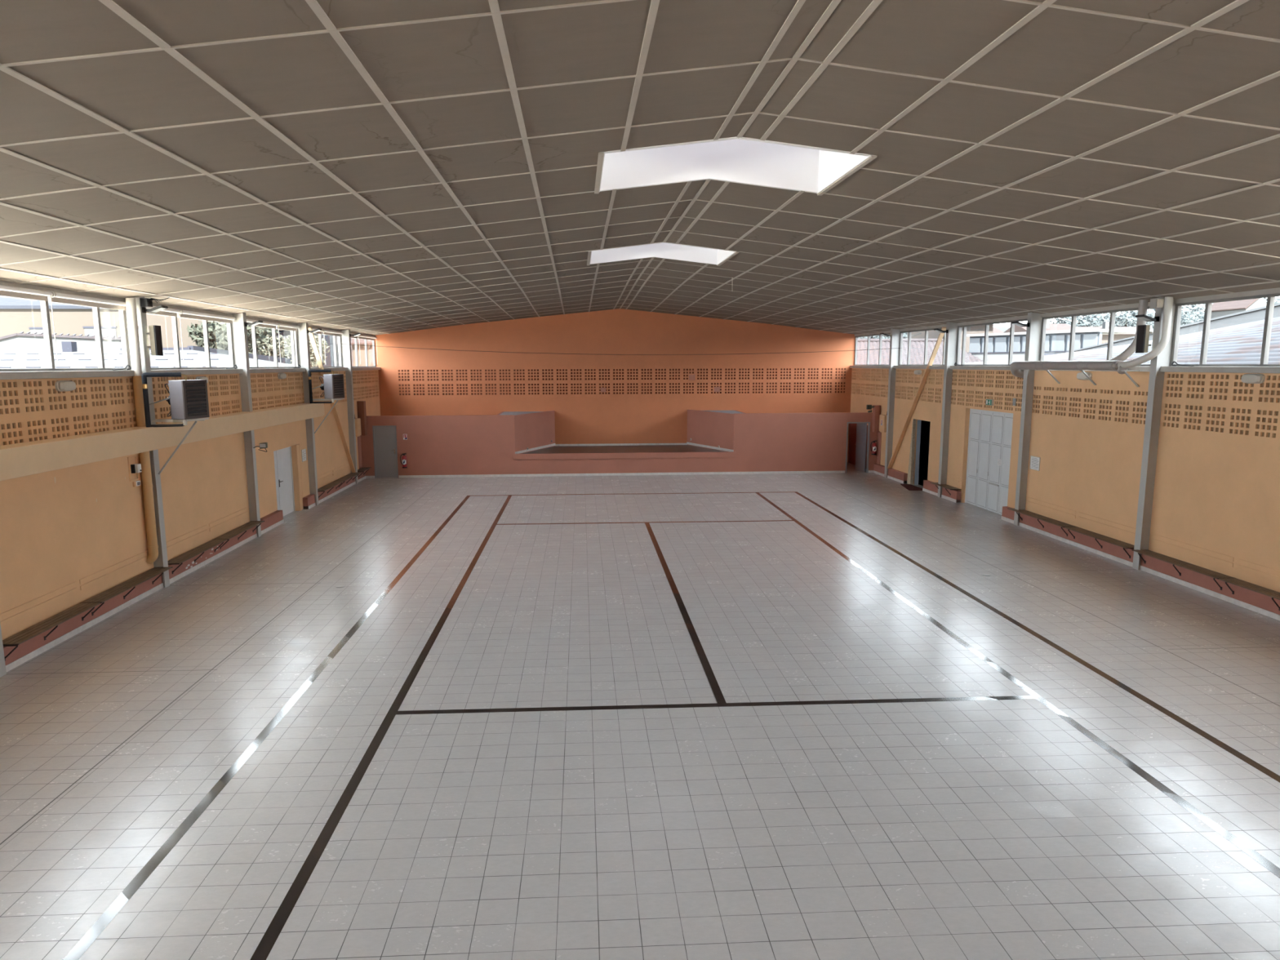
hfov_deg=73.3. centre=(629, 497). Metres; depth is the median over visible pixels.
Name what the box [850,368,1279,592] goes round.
wall
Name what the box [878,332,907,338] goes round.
tree
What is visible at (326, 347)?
shrub
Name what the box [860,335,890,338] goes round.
tree
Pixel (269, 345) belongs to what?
shrub
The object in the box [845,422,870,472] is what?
door
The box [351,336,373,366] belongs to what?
house
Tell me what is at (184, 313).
roller blind
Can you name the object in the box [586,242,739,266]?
skylight
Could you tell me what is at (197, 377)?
lamp
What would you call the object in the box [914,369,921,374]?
lamp
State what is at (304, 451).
framed notice
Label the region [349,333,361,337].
floodlight
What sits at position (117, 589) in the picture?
bench
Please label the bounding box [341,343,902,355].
wire
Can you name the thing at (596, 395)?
wall
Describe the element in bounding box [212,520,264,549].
bench
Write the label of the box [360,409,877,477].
wall
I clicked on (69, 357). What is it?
roof
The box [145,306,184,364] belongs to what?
roller blind
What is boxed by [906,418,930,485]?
door
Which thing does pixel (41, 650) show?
trim
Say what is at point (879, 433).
trim
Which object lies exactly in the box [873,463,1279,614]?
trim
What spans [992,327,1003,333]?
house
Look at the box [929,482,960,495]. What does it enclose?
bench
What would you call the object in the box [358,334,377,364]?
roller blind
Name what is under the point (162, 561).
steel column
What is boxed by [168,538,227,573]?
bench
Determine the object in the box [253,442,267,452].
spotlight
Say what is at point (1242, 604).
trim
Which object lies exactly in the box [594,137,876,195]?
skylight
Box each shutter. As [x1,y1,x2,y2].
[30,328,43,334]
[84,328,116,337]
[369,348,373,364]
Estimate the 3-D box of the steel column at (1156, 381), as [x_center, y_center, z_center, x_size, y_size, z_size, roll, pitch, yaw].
[10.792,-1.264,17.581,0.410,5.567,0.190,-1,9,-3]
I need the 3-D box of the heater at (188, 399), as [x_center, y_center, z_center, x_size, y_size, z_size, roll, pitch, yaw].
[-8.609,-1.413,16.373,0.892,1.940,0.931,-1,9,-3]
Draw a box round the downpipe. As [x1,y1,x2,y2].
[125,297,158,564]
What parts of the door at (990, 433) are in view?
panel, panel, panel, panel, panel, panel, panel, panel, panel, panel, panel, panel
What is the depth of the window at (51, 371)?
14.07 m
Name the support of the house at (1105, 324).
on the ground
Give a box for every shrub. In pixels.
[256,333,279,356]
[271,334,292,364]
[309,334,329,364]
[309,338,324,366]
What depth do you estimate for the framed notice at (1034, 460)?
22.28 m
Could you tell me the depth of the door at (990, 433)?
25.07 m
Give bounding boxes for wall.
[0,331,121,350]
[0,369,380,639]
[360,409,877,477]
[372,308,855,462]
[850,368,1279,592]
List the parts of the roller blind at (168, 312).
pull chain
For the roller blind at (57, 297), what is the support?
attached to the window at (51, 371)
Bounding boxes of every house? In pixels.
[335,335,353,366]
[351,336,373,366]
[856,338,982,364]
[906,324,993,352]
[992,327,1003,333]
[1003,319,1076,333]
[1075,321,1153,343]
[1204,298,1266,318]
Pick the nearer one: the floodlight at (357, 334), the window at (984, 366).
the window at (984, 366)
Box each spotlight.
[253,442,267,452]
[866,404,874,412]
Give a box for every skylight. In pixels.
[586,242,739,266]
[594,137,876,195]
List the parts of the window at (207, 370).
sill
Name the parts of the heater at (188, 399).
support frame, casing, grille frame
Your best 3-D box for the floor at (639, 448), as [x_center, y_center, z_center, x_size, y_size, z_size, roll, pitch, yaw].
[-0.268,-1.923,35.213,8.490,0.135,3.480,-1,9,-3]
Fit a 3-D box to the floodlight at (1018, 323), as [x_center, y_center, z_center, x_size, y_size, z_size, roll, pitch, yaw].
[10.086,-4.465,22.090,0.395,0.136,0.260,-1,9,-3]
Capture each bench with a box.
[2,602,102,661]
[82,566,172,615]
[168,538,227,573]
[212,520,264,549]
[317,480,344,498]
[335,472,360,488]
[357,467,370,477]
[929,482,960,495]
[1007,508,1075,536]
[1063,526,1134,558]
[1132,549,1234,590]
[1217,577,1279,610]
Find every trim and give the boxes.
[0,280,375,336]
[3,471,365,665]
[5,475,365,671]
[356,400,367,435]
[357,431,881,468]
[365,470,873,478]
[515,442,733,453]
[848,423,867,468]
[854,287,1279,336]
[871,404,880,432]
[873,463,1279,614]
[873,470,1279,620]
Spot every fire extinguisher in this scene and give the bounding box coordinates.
[400,453,407,467]
[870,440,876,454]
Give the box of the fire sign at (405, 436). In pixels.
[403,434,407,439]
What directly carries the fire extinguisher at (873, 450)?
attached to the wall at (434, 445)
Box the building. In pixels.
[0,295,257,347]
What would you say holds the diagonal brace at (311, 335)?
attached to the steel column at (345, 348)
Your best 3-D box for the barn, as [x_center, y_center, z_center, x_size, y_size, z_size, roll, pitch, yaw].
[-25.080,-9.898,66.057,4.100,8.400,5.400,-1,9,-3]
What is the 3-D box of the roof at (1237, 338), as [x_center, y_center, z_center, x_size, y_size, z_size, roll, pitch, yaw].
[17.043,-3.059,26.508,10.948,6.735,31.392,-1,9,-3]
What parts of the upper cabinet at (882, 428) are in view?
door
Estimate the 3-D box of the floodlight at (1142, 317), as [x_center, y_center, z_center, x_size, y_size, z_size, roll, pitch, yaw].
[10.387,-3.595,17.195,0.395,0.136,0.260,-1,9,-3]
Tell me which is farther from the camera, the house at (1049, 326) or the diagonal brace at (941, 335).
the house at (1049, 326)
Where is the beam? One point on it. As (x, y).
(28, 458)
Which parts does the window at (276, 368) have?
sill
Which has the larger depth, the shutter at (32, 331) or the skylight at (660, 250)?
the shutter at (32, 331)
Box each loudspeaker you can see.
[146,324,163,355]
[1135,324,1152,353]
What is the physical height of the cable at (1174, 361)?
0.105 m
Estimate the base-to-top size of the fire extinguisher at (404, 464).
0.579 m
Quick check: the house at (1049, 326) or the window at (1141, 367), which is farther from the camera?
the house at (1049, 326)
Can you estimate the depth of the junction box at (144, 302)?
15.93 m
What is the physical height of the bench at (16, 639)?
0.260 m
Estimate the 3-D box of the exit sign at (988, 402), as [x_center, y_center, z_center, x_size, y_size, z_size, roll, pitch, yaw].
[10.333,-2.744,24.643,0.059,0.170,0.360,-1,9,-3]
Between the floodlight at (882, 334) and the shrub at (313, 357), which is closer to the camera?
the floodlight at (882, 334)
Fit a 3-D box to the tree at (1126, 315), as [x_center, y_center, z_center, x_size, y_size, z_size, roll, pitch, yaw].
[48.844,-14.290,84.735,6.225,10.856,6.340,-1,9,-3]
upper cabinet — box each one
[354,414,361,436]
[879,411,887,432]
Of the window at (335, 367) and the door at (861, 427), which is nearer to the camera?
the window at (335, 367)
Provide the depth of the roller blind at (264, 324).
23.08 m
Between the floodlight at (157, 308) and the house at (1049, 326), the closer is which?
the floodlight at (157, 308)
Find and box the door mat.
[900,484,922,490]
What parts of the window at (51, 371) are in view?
sill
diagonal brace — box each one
[307,326,355,472]
[887,327,946,468]
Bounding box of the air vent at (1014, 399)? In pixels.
[1012,398,1016,405]
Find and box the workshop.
[966,328,1153,360]
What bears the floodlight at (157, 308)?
attached to the steel column at (162, 561)
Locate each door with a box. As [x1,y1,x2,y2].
[273,444,302,515]
[372,425,398,478]
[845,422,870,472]
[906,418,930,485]
[964,408,1013,515]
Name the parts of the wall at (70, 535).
acoustic panel, acoustic panel, acoustic panel, acoustic panel, acoustic panel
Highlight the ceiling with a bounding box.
[0,0,1279,335]
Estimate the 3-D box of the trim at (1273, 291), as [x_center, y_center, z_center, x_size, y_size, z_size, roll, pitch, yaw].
[10.921,-3.971,17.017,0.130,0.230,40.100,-1,9,-3]
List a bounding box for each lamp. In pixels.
[54,380,75,391]
[195,376,208,383]
[277,373,286,378]
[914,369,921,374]
[1076,372,1092,380]
[1240,373,1265,383]
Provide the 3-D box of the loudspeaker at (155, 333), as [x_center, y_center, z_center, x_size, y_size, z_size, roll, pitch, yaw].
[-8.980,-2.977,16.266,0.165,0.560,0.235,-1,9,-3]
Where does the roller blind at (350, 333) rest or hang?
attached to the window at (357, 367)
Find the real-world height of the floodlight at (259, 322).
0.136 m
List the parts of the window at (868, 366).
sill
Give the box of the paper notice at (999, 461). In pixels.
[997,458,1001,466]
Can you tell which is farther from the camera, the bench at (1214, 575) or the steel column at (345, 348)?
the steel column at (345, 348)
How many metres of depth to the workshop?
46.04 m
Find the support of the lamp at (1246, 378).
attached to the wall at (1216, 499)
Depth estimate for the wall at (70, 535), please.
15.32 m
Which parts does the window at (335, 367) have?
sill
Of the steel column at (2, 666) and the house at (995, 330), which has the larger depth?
the house at (995, 330)
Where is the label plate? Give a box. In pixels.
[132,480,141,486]
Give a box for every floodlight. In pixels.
[142,305,168,313]
[244,320,262,326]
[306,328,321,333]
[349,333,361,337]
[880,333,891,337]
[933,328,948,333]
[1012,321,1030,327]
[1135,314,1159,321]
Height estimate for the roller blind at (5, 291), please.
1.150 m
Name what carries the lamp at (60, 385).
attached to the wall at (70, 535)
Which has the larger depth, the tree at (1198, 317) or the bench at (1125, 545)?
the tree at (1198, 317)
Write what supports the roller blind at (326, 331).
attached to the window at (335, 367)
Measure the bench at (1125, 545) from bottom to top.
0.260 m
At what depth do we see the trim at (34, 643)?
15.86 m
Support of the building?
on the ground
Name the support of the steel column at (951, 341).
on the floor at (766, 716)
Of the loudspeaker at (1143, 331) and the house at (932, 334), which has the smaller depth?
the loudspeaker at (1143, 331)
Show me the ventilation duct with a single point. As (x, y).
(1117, 363)
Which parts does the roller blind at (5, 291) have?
pull chain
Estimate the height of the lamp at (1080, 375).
0.185 m
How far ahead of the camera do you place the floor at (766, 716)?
9.79 m
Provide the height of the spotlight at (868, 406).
0.298 m
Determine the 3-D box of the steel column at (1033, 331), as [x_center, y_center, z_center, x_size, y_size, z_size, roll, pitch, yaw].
[10.492,-2.025,22.493,0.410,5.567,0.190,-1,9,-3]
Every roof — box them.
[0,341,292,368]
[960,302,1279,364]
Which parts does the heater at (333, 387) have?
support frame, casing, grille frame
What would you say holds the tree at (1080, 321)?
on the ground
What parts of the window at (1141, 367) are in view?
sill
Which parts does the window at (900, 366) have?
sill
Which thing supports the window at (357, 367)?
in the wall at (70, 535)
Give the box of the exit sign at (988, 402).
[985,399,993,405]
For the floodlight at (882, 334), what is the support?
attached to the steel column at (895, 334)
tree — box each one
[186,320,267,354]
[248,327,278,355]
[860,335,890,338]
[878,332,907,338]
[1049,312,1117,326]
[1090,308,1155,329]
[1148,302,1213,324]
[1180,308,1198,325]
[1187,311,1204,323]
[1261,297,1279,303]
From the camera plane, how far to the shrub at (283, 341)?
55.35 m
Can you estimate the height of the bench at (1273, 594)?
0.260 m
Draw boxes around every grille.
[130,464,135,473]
[153,324,163,355]
[1135,324,1146,353]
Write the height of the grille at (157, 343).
0.560 m
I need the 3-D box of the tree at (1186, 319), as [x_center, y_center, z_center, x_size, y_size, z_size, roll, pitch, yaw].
[33.113,-7.641,52.425,2.114,7.734,2.150,-1,9,-3]
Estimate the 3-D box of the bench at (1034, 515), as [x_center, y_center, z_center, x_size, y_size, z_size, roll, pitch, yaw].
[10.399,0.607,21.765,0.342,0.260,2.658,-1,9,-3]
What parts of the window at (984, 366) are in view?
sill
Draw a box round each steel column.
[0,623,6,677]
[124,297,169,587]
[226,312,261,537]
[296,322,318,505]
[337,329,358,484]
[884,328,902,477]
[937,321,961,497]
[1013,312,1042,525]
[1132,297,1175,569]
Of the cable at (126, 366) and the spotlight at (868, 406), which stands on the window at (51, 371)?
the cable at (126, 366)
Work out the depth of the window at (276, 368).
23.94 m
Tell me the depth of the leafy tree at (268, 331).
54.86 m
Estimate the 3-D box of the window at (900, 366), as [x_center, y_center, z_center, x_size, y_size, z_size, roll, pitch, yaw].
[10.091,-5.186,29.440,0.270,1.515,4.820,-1,9,-3]
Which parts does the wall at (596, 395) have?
blanking plate, acoustic panel, blanking plate, blanking plate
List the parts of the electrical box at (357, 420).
door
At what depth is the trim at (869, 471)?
33.45 m
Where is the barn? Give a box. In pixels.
[275,325,334,366]
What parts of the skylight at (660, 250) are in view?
edge trim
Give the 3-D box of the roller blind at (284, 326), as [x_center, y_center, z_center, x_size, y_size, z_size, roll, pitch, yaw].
[-9.816,-4.440,24.862,0.110,1.150,1.784,-1,9,-3]
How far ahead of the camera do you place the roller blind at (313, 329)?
27.96 m
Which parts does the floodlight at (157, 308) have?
arm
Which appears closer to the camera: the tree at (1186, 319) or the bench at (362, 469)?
the bench at (362, 469)
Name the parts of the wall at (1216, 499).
acoustic panel, acoustic panel, acoustic panel, acoustic panel, acoustic panel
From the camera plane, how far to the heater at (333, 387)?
25.88 m
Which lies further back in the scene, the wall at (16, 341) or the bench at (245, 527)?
the wall at (16, 341)
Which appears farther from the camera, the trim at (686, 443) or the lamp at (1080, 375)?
the trim at (686, 443)
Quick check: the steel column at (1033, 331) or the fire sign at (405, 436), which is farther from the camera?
the fire sign at (405, 436)
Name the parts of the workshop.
translucent panel, translucent panel, translucent panel, translucent panel, sill rail, translucent panel, translucent panel, translucent panel, translucent panel, translucent panel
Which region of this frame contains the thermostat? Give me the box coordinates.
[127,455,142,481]
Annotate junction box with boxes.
[139,297,169,306]
[1149,297,1164,308]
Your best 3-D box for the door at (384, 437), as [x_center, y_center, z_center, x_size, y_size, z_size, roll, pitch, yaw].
[-9.297,-1.761,32.838,0.880,2.005,0.166,-1,9,-3]
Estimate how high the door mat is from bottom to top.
0.018 m
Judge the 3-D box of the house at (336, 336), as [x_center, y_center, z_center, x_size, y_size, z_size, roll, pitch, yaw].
[-24.172,-10.987,72.077,3.650,8.700,5.300,-1,9,-3]
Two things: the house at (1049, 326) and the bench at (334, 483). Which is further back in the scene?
the house at (1049, 326)
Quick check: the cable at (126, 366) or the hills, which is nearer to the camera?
the cable at (126, 366)
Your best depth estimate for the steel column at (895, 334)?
32.04 m
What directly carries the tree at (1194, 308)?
on the ground
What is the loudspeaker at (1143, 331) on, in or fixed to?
attached to the steel column at (1156, 381)
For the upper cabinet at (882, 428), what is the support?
attached to the wall at (1216, 499)
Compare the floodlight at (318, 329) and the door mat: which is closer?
the floodlight at (318, 329)
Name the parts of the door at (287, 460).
frame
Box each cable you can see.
[112,364,131,370]
[1171,360,1193,366]
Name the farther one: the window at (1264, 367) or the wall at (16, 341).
the wall at (16, 341)
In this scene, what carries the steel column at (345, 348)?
on the floor at (766, 716)
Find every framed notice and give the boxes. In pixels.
[301,448,306,462]
[1029,455,1039,471]
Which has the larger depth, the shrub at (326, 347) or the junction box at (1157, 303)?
the shrub at (326, 347)
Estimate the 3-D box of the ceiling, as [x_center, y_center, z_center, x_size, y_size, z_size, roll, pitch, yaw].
[0.826,-4.463,16.273,20.640,1.396,40.400,-1,9,-3]
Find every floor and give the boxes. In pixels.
[0,462,1279,959]
[522,444,722,453]
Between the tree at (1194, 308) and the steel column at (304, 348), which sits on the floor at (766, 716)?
the steel column at (304, 348)
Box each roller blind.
[0,284,58,364]
[50,290,126,311]
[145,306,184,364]
[178,308,238,364]
[246,319,280,360]
[277,323,302,364]
[311,328,325,360]
[322,329,344,359]
[350,333,360,363]
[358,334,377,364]
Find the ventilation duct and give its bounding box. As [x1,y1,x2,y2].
[1009,296,1173,386]
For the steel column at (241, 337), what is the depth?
21.18 m
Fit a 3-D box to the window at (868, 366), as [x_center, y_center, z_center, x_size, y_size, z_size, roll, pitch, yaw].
[9.789,-5.953,34.387,0.270,1.515,5.090,-1,9,-3]
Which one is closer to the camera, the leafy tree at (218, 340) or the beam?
the beam
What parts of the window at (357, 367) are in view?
sill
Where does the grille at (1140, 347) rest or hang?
attached to the loudspeaker at (1143, 331)
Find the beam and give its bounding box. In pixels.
[0,403,324,480]
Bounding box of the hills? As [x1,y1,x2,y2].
[866,311,1204,338]
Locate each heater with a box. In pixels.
[141,372,209,474]
[307,369,344,433]
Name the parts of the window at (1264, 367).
sill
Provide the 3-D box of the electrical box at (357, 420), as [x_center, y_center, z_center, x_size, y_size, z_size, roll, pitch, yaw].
[-10.101,-2.768,31.831,0.183,0.949,0.608,-1,9,-3]
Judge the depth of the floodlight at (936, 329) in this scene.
26.87 m
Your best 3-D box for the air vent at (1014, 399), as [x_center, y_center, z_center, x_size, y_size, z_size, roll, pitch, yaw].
[10.436,-2.600,23.288,0.017,0.200,0.150,-1,9,-3]
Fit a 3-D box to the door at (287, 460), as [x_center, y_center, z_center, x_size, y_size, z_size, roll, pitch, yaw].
[-9.875,-0.510,24.575,0.299,2.070,2.400,-1,9,-3]
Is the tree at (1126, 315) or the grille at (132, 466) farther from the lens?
the tree at (1126, 315)
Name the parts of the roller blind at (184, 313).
pull chain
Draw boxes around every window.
[0,297,134,379]
[151,315,243,374]
[249,325,305,373]
[308,333,347,370]
[351,337,380,370]
[849,333,890,368]
[893,327,946,368]
[950,319,1026,370]
[1031,306,1151,371]
[1160,293,1279,373]
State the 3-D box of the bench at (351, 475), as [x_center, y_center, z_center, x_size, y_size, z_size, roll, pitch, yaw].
[-9.841,-0.626,30.150,0.342,0.260,2.338,-1,9,-3]
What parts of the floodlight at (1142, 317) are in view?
arm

